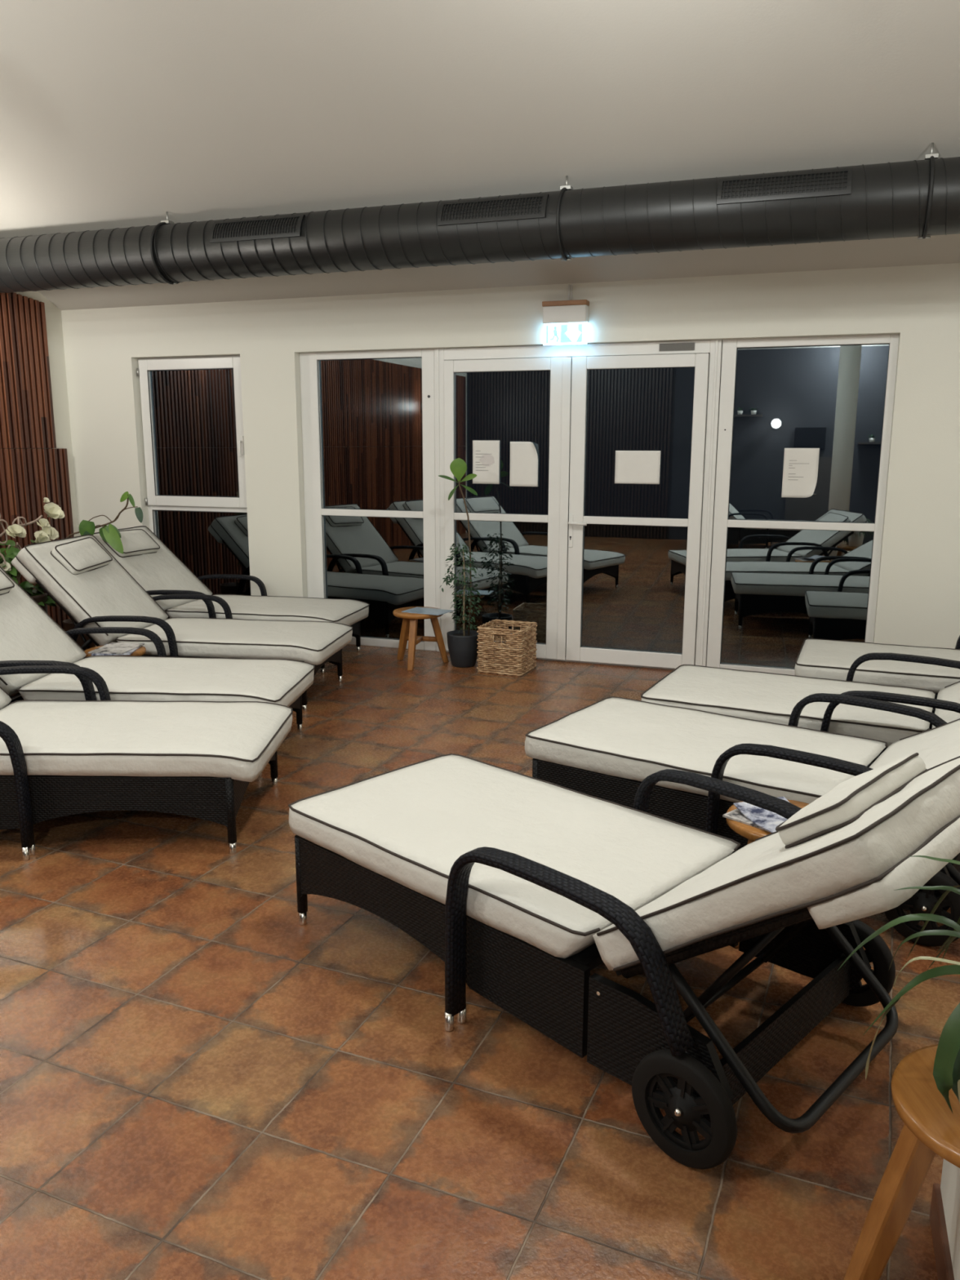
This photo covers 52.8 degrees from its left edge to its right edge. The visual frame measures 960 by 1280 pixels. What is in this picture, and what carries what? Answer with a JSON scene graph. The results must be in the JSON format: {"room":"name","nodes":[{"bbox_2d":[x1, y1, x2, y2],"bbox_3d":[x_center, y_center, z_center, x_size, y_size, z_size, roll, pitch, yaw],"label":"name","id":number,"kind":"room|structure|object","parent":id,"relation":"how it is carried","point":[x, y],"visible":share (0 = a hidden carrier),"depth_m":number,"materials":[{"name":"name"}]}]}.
{"room":"spa","nodes":[
{"label":"spa","id":0,"kind":"room"},
{"bbox_2d":[0,291,79,537],"bbox_3d":[-5.086,-1.785,3.515,0.300,5.174,10.000,4,12,19],"label":"wall","id":1,"kind":"structure","parent":0,"point":[53,314],"depth_m":7.84,"materials":[{"name":"paint"}]},
{"bbox_2d":[0,292,56,448],"bbox_3d":[-4.947,-1.268,3.510,0.033,1.157,9.090,4,12,19],"label":"panel","id":2,"kind":"object","parent":1,"relation":"attached to","point":[26,404],"visible":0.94,"depth_m":7.46,"materials":[{"name":"brown wood"}]},
{"bbox_2d":[0,448,74,629],"bbox_3d":[-4.931,0.025,3.829,0.033,1.498,9.205,4,12,19],"label":"panel","id":3,"kind":"object","parent":1,"relation":"attached to","point":[27,476],"visible":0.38,"depth_m":7.64,"materials":[{"name":"brown wood"}]},
{"bbox_2d":[0,644,959,1279],"bbox_3d":[-0.322,1.143,2.401,10.410,0.100,10.000,4,12,19],"label":"floor","id":4,"kind":"structure","parent":0,"point":[199,1080],"depth_m":2.38,"materials":[{"name":"tile"}]},
{"bbox_2d":[0,497,64,613],"bbox_3d":[-3.184,-0.385,6.689,0.524,1.171,0.784,4,12,19],"label":"flower arrangement","id":5,"kind":"object","parent":4,"relation":"on","point":[52,510],"visible":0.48,"depth_m":6.68,"materials":[{"name":"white plant"}]},
{"bbox_2d":[62,491,142,650],"bbox_3d":[-2.759,-0.452,6.905,0.875,1.219,0.317,9,15,38],"label":"climbing plant","id":6,"kind":"object","parent":4,"relation":"on","point":[110,534],"visible":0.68,"depth_m":6.72,"materials":[{"name":"green plant"}]},
{"bbox_2d":[84,644,146,657],"bbox_3d":[-2.091,0.242,5.578,0.347,0.390,0.363,-2,12,-10],"label":"wooden stool","id":7,"kind":"object","parent":4,"relation":"on","point":[141,651],"visible":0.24,"depth_m":5.50,"materials":[{"name":"brown wood"}]},
{"bbox_2d":[91,644,141,655],"bbox_3d":[-2.064,0.054,5.508,0.210,0.007,0.280,-1,12,-5],"label":"magazine","id":8,"kind":"object","parent":7,"relation":"on","point":[131,651],"visible":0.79,"depth_m":5.38,"materials":[{"name":"white paper"}]},
{"bbox_2d":[88,642,144,653],"bbox_3d":[-2.068,0.046,5.508,0.200,0.006,0.270,2,12,7],"label":"magazine","id":9,"kind":"object","parent":8,"relation":"on","point":[113,647],"visible":1,"depth_m":5.48,"materials":[{"name":"white paper"}]},
{"bbox_2d":[0,665,293,861],"bbox_3d":[-1.796,0.280,4.004,1.911,0.946,0.914,0,12,1],"label":"sun lounger","id":10,"kind":"object","parent":4,"relation":"on","point":[59,758],"visible":1,"depth_m":3.69,"materials":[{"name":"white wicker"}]},
{"bbox_2d":[0,688,11,709],"bbox_3d":[-2.416,0.113,3.977,0.584,0.601,0.773,0,12,1],"label":"cushion","id":11,"kind":"object","parent":10,"relation":"on","point":[5,700],"depth_m":4.35,"materials":[{"name":"beige fabric"}]},
{"bbox_2d":[0,701,292,782],"bbox_3d":[-1.479,0.404,4.026,1.270,0.132,0.773,0,12,1],"label":"seat cushion","id":12,"kind":"object","parent":10,"relation":"on","point":[61,741],"depth_m":3.81,"materials":[{"name":"beige fabric"}]},
{"bbox_2d":[0,566,315,777],"bbox_3d":[-1.861,0.092,4.915,1.907,0.950,0.914,1,12,5],"label":"sun lounger","id":13,"kind":"object","parent":4,"relation":"on","point":[29,636],"visible":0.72,"depth_m":4.89,"materials":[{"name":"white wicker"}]},
{"bbox_2d":[0,570,13,594],"bbox_3d":[-2.577,-0.299,4.916,0.172,0.179,0.494,1,12,5],"label":"headrest pillow","id":14,"kind":"object","parent":13,"relation":"on","point":[6,584],"depth_m":5.09,"materials":[{"name":"beige fabric"}]},
{"bbox_2d":[0,568,86,697],"bbox_3d":[-2.477,-0.083,4.930,0.579,0.604,0.775,1,12,5],"label":"cushion","id":15,"kind":"object","parent":13,"relation":"on","point":[27,632],"depth_m":5.06,"materials":[{"name":"beige fabric"}]},
{"bbox_2d":[18,656,314,706],"bbox_3d":[-1.546,0.223,4.915,1.272,0.134,0.773,1,12,5],"label":"seat cushion","id":16,"kind":"object","parent":13,"relation":"on","point":[282,682],"depth_m":4.77,"materials":[{"name":"beige fabric"}]},
{"bbox_2d":[10,534,352,711],"bbox_3d":[-1.814,-0.143,6.069,1.905,0.952,0.914,2,12,8],"label":"sun lounger","id":17,"kind":"object","parent":4,"relation":"on","point":[79,574],"visible":0.73,"depth_m":5.89,"materials":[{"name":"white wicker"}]},
{"bbox_2d":[51,537,111,574],"bbox_3d":[-2.514,-0.533,6.117,0.182,0.191,0.475,2,12,8],"label":"headrest pillow","id":18,"kind":"object","parent":17,"relation":"on","point":[85,556],"depth_m":6.05,"materials":[{"name":"beige fabric"}]},
{"bbox_2d":[16,535,168,645],"bbox_3d":[-2.427,-0.327,6.124,0.579,0.606,0.772,2,12,8],"label":"cushion","id":19,"kind":"object","parent":17,"relation":"on","point":[78,573],"depth_m":5.94,"materials":[{"name":"beige fabric"}]},
{"bbox_2d":[116,617,352,665],"bbox_3d":[-1.503,-0.007,6.050,1.270,0.133,0.772,2,12,8],"label":"seat cushion","id":20,"kind":"object","parent":17,"relation":"on","point":[313,642],"depth_m":5.80,"materials":[{"name":"beige fabric"}]},
{"bbox_2d":[93,525,369,674],"bbox_3d":[-1.835,-0.329,7.052,1.928,0.922,0.914,3,12,12],"label":"sun lounger","id":21,"kind":"object","parent":4,"relation":"on","point":[145,557],"visible":0.5,"depth_m":7.00,"materials":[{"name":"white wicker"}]},
{"bbox_2d":[106,529,159,556],"bbox_3d":[-2.553,-0.712,7.092,0.185,0.180,0.494,3,12,12],"label":"headrest pillow","id":22,"kind":"object","parent":21,"relation":"on","point":[135,543],"depth_m":7.09,"materials":[{"name":"beige fabric"}]},
{"bbox_2d":[93,526,212,614],"bbox_3d":[-2.441,-0.519,7.149,0.604,0.579,0.771,3,12,12],"label":"cushion","id":23,"kind":"object","parent":21,"relation":"on","point":[145,557],"depth_m":7.12,"materials":[{"name":"beige fabric"}]},
{"bbox_2d":[166,595,368,626],"bbox_3d":[-1.516,-0.202,7.007,1.270,0.132,0.772,3,12,12],"label":"seat cushion","id":24,"kind":"object","parent":21,"relation":"on","point":[345,611],"depth_m":6.84,"materials":[{"name":"beige fabric"}]},
{"bbox_2d":[392,606,448,671],"bbox_3d":[-0.442,-0.015,6.861,0.390,0.390,0.397,3,12,13],"label":"wooden stool","id":25,"kind":"object","parent":4,"relation":"on","point":[409,626],"visible":0.9,"depth_m":6.88,"materials":[{"name":"brown wood"}]},
{"bbox_2d":[401,607,453,615],"bbox_3d":[-0.368,-0.203,6.795,0.300,0.004,0.210,6,13,27],"label":"leaflet","id":26,"kind":"object","parent":25,"relation":"on","point":[416,610],"visible":1,"depth_m":6.79,"materials":[{"name":"paper"}]},
{"bbox_2d":[438,457,481,667],"bbox_3d":[-0.120,-0.529,6.726,0.256,1.452,0.289,-9,15,-39],"label":"potted plant","id":27,"kind":"object","parent":4,"relation":"on","point":[462,645],"visible":0.99,"depth_m":6.75,"materials":[{"name":"green plant"}]},
{"bbox_2d":[476,619,537,675],"bbox_3d":[0.189,0.050,6.727,0.343,0.322,0.343,5,12,22],"label":"rattan basket","id":28,"kind":"object","parent":4,"relation":"on","point":[503,660],"visible":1,"depth_m":6.61,"materials":[{"name":"beige wicker"}]},
{"bbox_2d":[288,752,959,1168],"bbox_3d":[0.325,0.594,2.744,1.941,0.842,0.913,11,16,43],"label":"sun lounger","id":29,"kind":"object","parent":4,"relation":"on","point":[523,886],"visible":1,"depth_m":2.42,"materials":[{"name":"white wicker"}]},
{"bbox_2d":[288,755,737,958],"bbox_3d":[0.069,0.604,2.996,1.232,0.108,0.770,11,16,43],"label":"seat cushion","id":30,"kind":"object","parent":29,"relation":"on","point":[405,828],"depth_m":2.86,"materials":[{"name":"beige fabric"}]},
{"bbox_2d":[592,757,959,970],"bbox_3d":[0.760,0.520,2.302,0.661,0.507,0.772,11,16,43],"label":"cushion","id":31,"kind":"object","parent":29,"relation":"on","point":[837,860],"depth_m":2.03,"materials":[{"name":"beige fabric"}]},
{"bbox_2d":[777,755,925,845],"bbox_3d":[0.880,0.370,2.268,0.173,0.155,0.525,10,15,40],"label":"headrest pillow","id":32,"kind":"object","parent":29,"relation":"on","point":[846,804],"depth_m":2.11,"materials":[{"name":"beige fabric"}]},
{"bbox_2d":[524,693,959,946],"bbox_3d":[1.189,0.445,3.642,1.969,0.781,0.912,8,14,35],"label":"sun lounger","id":33,"kind":"object","parent":4,"relation":"on","point":[605,748],"visible":0.61,"depth_m":3.66,"materials":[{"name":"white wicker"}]},
{"bbox_2d":[524,697,885,803],"bbox_3d":[0.889,0.432,3.857,1.232,0.105,0.774,8,14,35],"label":"seat cushion","id":34,"kind":"object","parent":33,"relation":"on","point":[625,741],"depth_m":3.76,"materials":[{"name":"beige fabric"}]},
{"bbox_2d":[869,720,959,768],"bbox_3d":[1.683,0.359,3.266,0.694,0.451,0.771,8,14,35],"label":"cushion","id":35,"kind":"object","parent":33,"relation":"on","point":[937,745],"depth_m":3.46,"materials":[{"name":"beige fabric"}]},
{"bbox_2d":[725,799,809,947],"bbox_3d":[0.965,0.751,3.115,0.364,0.390,0.383,0,12,-1],"label":"wooden stool","id":36,"kind":"object","parent":4,"relation":"on","point":[750,833],"visible":0.15,"depth_m":3.00,"materials":[{"name":"brown wood"}]},
{"bbox_2d":[722,808,768,831],"bbox_3d":[0.938,0.565,3.033,0.200,0.006,0.280,-10,15,-42],"label":"magazine","id":37,"kind":"object","parent":36,"relation":"on","point":[735,815],"visible":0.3,"depth_m":3.04,"materials":[{"name":"white paper"}]},
{"bbox_2d":[733,796,789,832],"bbox_3d":[0.946,0.555,3.006,0.190,0.024,0.270,-4,12,-18],"label":"magazine","id":38,"kind":"object","parent":37,"relation":"on","point":[768,820],"visible":0.39,"depth_m":3.04,"materials":[{"name":"paper"}]},
{"bbox_2d":[640,652,959,762],"bbox_3d":[1.779,0.288,4.389,1.967,0.792,0.918,6,13,26],"label":"sun lounger","id":39,"kind":"object","parent":4,"relation":"on","point":[770,697],"visible":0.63,"depth_m":4.41,"materials":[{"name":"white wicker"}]},
{"bbox_2d":[641,665,934,746],"bbox_3d":[1.453,0.290,4.559,1.232,0.106,0.775,6,13,26],"label":"seat cushion","id":40,"kind":"object","parent":39,"relation":"on","point":[770,697],"depth_m":4.45,"materials":[{"name":"beige fabric"}]},
{"bbox_2d":[932,682,959,728],"bbox_3d":[2.320,0.186,4.090,0.688,0.461,0.772,6,13,26],"label":"cushion","id":41,"kind":"object","parent":39,"relation":"on","point":[951,693],"depth_m":4.31,"materials":[{"name":"beige fabric"}]},
{"bbox_2d":[795,635,959,713],"bbox_3d":[2.715,0.110,5.138,1.941,0.848,0.918,5,12,22],"label":"sun lounger","id":42,"kind":"object","parent":4,"relation":"on","point":[828,659],"visible":0.6,"depth_m":5.13,"materials":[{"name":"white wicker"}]},
{"bbox_2d":[795,639,959,693],"bbox_3d":[2.389,0.145,5.282,1.234,0.106,0.771,5,12,22],"label":"seat cushion","id":43,"kind":"object","parent":42,"relation":"on","point":[828,659],"depth_m":5.13,"materials":[{"name":"beige fabric"}]},
{"bbox_2d":[843,1044,959,1279],"bbox_3d":[0.878,1.018,1.729,0.452,0.420,0.476,0,12,-3],"label":"wooden stool","id":44,"kind":"object","parent":4,"relation":"on","point":[930,1128],"visible":0.88,"depth_m":1.70,"materials":[{"name":"brown wood"}]},
{"bbox_2d":[839,855,959,1112],"bbox_3d":[0.988,0.613,1.675,0.472,0.414,0.564,-6,13,-29],"label":"spider plant","id":45,"kind":"object","parent":44,"relation":"on","point":[946,1070],"visible":1,"depth_m":1.69,"materials":[{"name":"green plant"}]},
{"bbox_2d":[929,1182,954,1279],"bbox_3d":[1.046,1.235,1.503,0.554,0.085,0.812,4,12,19],"label":"baseboard","id":46,"kind":"structure","parent":4,"relation":"on","point":[937,1219],"depth_m":1.85,"materials":[{"name":"tile"}]},
{"bbox_2d":[0,0,959,310],"bbox_3d":[-0.314,-2.682,1.622,10.410,2.820,10.000,4,12,19],"label":"ceiling","id":47,"kind":"structure","parent":0,"point":[114,113],"depth_m":5.11,"materials":[{"name":"paint"}]},
{"bbox_2d":[0,142,959,293],"bbox_3d":[0.960,-2.372,5.355,9.767,0.452,0.386,4,12,19],"label":"ventilation duct","id":48,"kind":"object","parent":47,"relation":"attached to","point":[918,197],"visible":1,"depth_m":5.47,"materials":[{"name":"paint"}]},
{"bbox_2d":[209,213,305,243],"bbox_3d":[-1.385,-2.550,5.995,0.643,0.138,0.073,4,12,19],"label":"grille","id":49,"kind":"object","parent":48,"relation":"attached to","point":[290,228],"depth_m":5.97,"materials":[{"name":"metal"}]},
{"bbox_2d":[437,193,548,226],"bbox_3d":[0.070,-2.445,5.495,0.643,0.138,0.073,4,12,19],"label":"grille","id":50,"kind":"object","parent":48,"relation":"attached to","point":[532,208],"depth_m":5.48,"materials":[{"name":"metal"}]},
{"bbox_2d":[716,168,853,204],"bbox_3d":[1.564,-2.337,4.981,0.660,0.138,0.073,4,12,19],"label":"grille","id":51,"kind":"object","parent":48,"relation":"attached to","point":[833,184],"depth_m":4.96,"materials":[{"name":"metal"}]},
{"bbox_2d":[61,262,959,648],"bbox_3d":[1.288,-1.118,6.610,10.410,2.660,0.300,4,12,19],"label":"wall","id":52,"kind":"structure","parent":0,"point":[918,597],"depth_m":6.61,"materials":[{"name":"paint"}]},
{"bbox_2d":[136,355,250,595],"bbox_3d":[-2.275,-1.141,7.803,1.000,2.212,0.149,4,12,19],"label":"window","id":53,"kind":"structure","parent":52,"relation":"in","point":[192,406],"depth_m":7.76,"materials":[{"name":"glass"}]},
{"bbox_2d":[299,348,436,650],"bbox_3d":[-0.833,-1.043,7.341,1.093,2.212,0.084,4,12,19],"label":"window","id":54,"kind":"structure","parent":52,"relation":"in","point":[368,417],"depth_m":7.30,"materials":[{"name":"clear glass"}]},
{"bbox_2d":[444,356,571,660],"bbox_3d":[0.186,-0.924,6.947,0.934,2.112,0.068,4,12,19],"label":"door","id":55,"kind":"structure","parent":52,"relation":"in","point":[560,368],"depth_m":6.88,"materials":[{"name":"white plastic"}]},
{"bbox_2d":[472,440,499,484],"bbox_3d":[0.042,-1.273,6.920,0.203,0.306,0.006,4,12,19],"label":"paper sheet","id":56,"kind":"object","parent":55,"relation":"attached to","point":[486,453],"visible":1,"depth_m":6.92,"materials":[{"name":"grey paper"}]},
{"bbox_2d":[479,453,494,466],"bbox_3d":[0.049,-1.287,6.912,0.118,0.085,0.001,4,12,19],"label":"picture","id":57,"kind":"object","parent":56,"relation":"attached to","point":[485,460],"depth_m":6.91,"materials":[{"name":"paper"}]},
{"bbox_2d":[509,441,537,486],"bbox_3d":[0.304,-1.240,6.814,0.208,0.312,0.041,4,12,19],"label":"paper sheet","id":58,"kind":"object","parent":55,"relation":"attached to","point":[523,455],"visible":1,"depth_m":6.83,"materials":[{"name":"white paper"}]},
{"bbox_2d":[542,284,589,345],"bbox_3d":[0.570,-2.168,6.445,0.302,0.384,0.088,4,12,19],"label":"exit sign","id":59,"kind":"object","parent":52,"relation":"attached to","point":[565,322],"visible":1,"depth_m":6.43,"materials":[{"name":"white plastic"}]},
{"bbox_2d":[434,339,722,669],"bbox_3d":[0.629,-0.933,6.831,2.004,2.217,0.098,4,12,19],"label":"trim","id":60,"kind":"structure","parent":52,"relation":"attached to","point":[713,347],"depth_m":6.60,"materials":[{"name":"white plastic"}]},
{"bbox_2d":[565,353,709,668],"bbox_3d":[1.050,-0.856,6.623,0.912,2.112,0.120,4,12,19],"label":"door","id":61,"kind":"structure","parent":52,"relation":"in","point":[575,651],"depth_m":6.63,"materials":[{"name":"white plastic"}]},
{"bbox_2d":[614,450,660,484],"bbox_3d":[1.070,-1.174,6.573,0.307,0.222,0.004,4,12,19],"label":"paper sheet","id":62,"kind":"object","parent":61,"relation":"attached to","point":[632,467],"visible":1,"depth_m":6.57,"materials":[{"name":"white paper"}]},
{"bbox_2d":[658,342,694,351],"bbox_3d":[1.292,-1.923,6.345,0.230,0.048,0.006,4,12,19],"label":"door closer","id":63,"kind":"object","parent":52,"relation":"attached to","point":[674,346],"visible":1,"depth_m":6.34,"materials":[{"name":"grey metal"}]},
{"bbox_2d":[706,333,899,675],"bbox_3d":[2.079,-0.833,6.340,1.056,2.212,0.084,4,12,19],"label":"window","id":64,"kind":"structure","parent":52,"relation":"in","point":[722,522],"depth_m":6.30,"materials":[{"name":"white plastic"}]},
{"bbox_2d":[781,448,819,497],"bbox_3d":[2.070,-1.079,6.247,0.215,0.317,0.044,4,12,19],"label":"paper sheet","id":65,"kind":"object","parent":64,"relation":"attached to","point":[800,469],"visible":1,"depth_m":6.26,"materials":[{"name":"grey paper"}]},
{"bbox_2d":[940,1159,959,1279],"bbox_3d":[1.045,1.131,1.476,0.532,0.300,0.800,4,12,19],"label":"trim","id":66,"kind":"structure","parent":0,"point":[950,1177],"depth_m":1.79,"materials":[{"name":"paint"}]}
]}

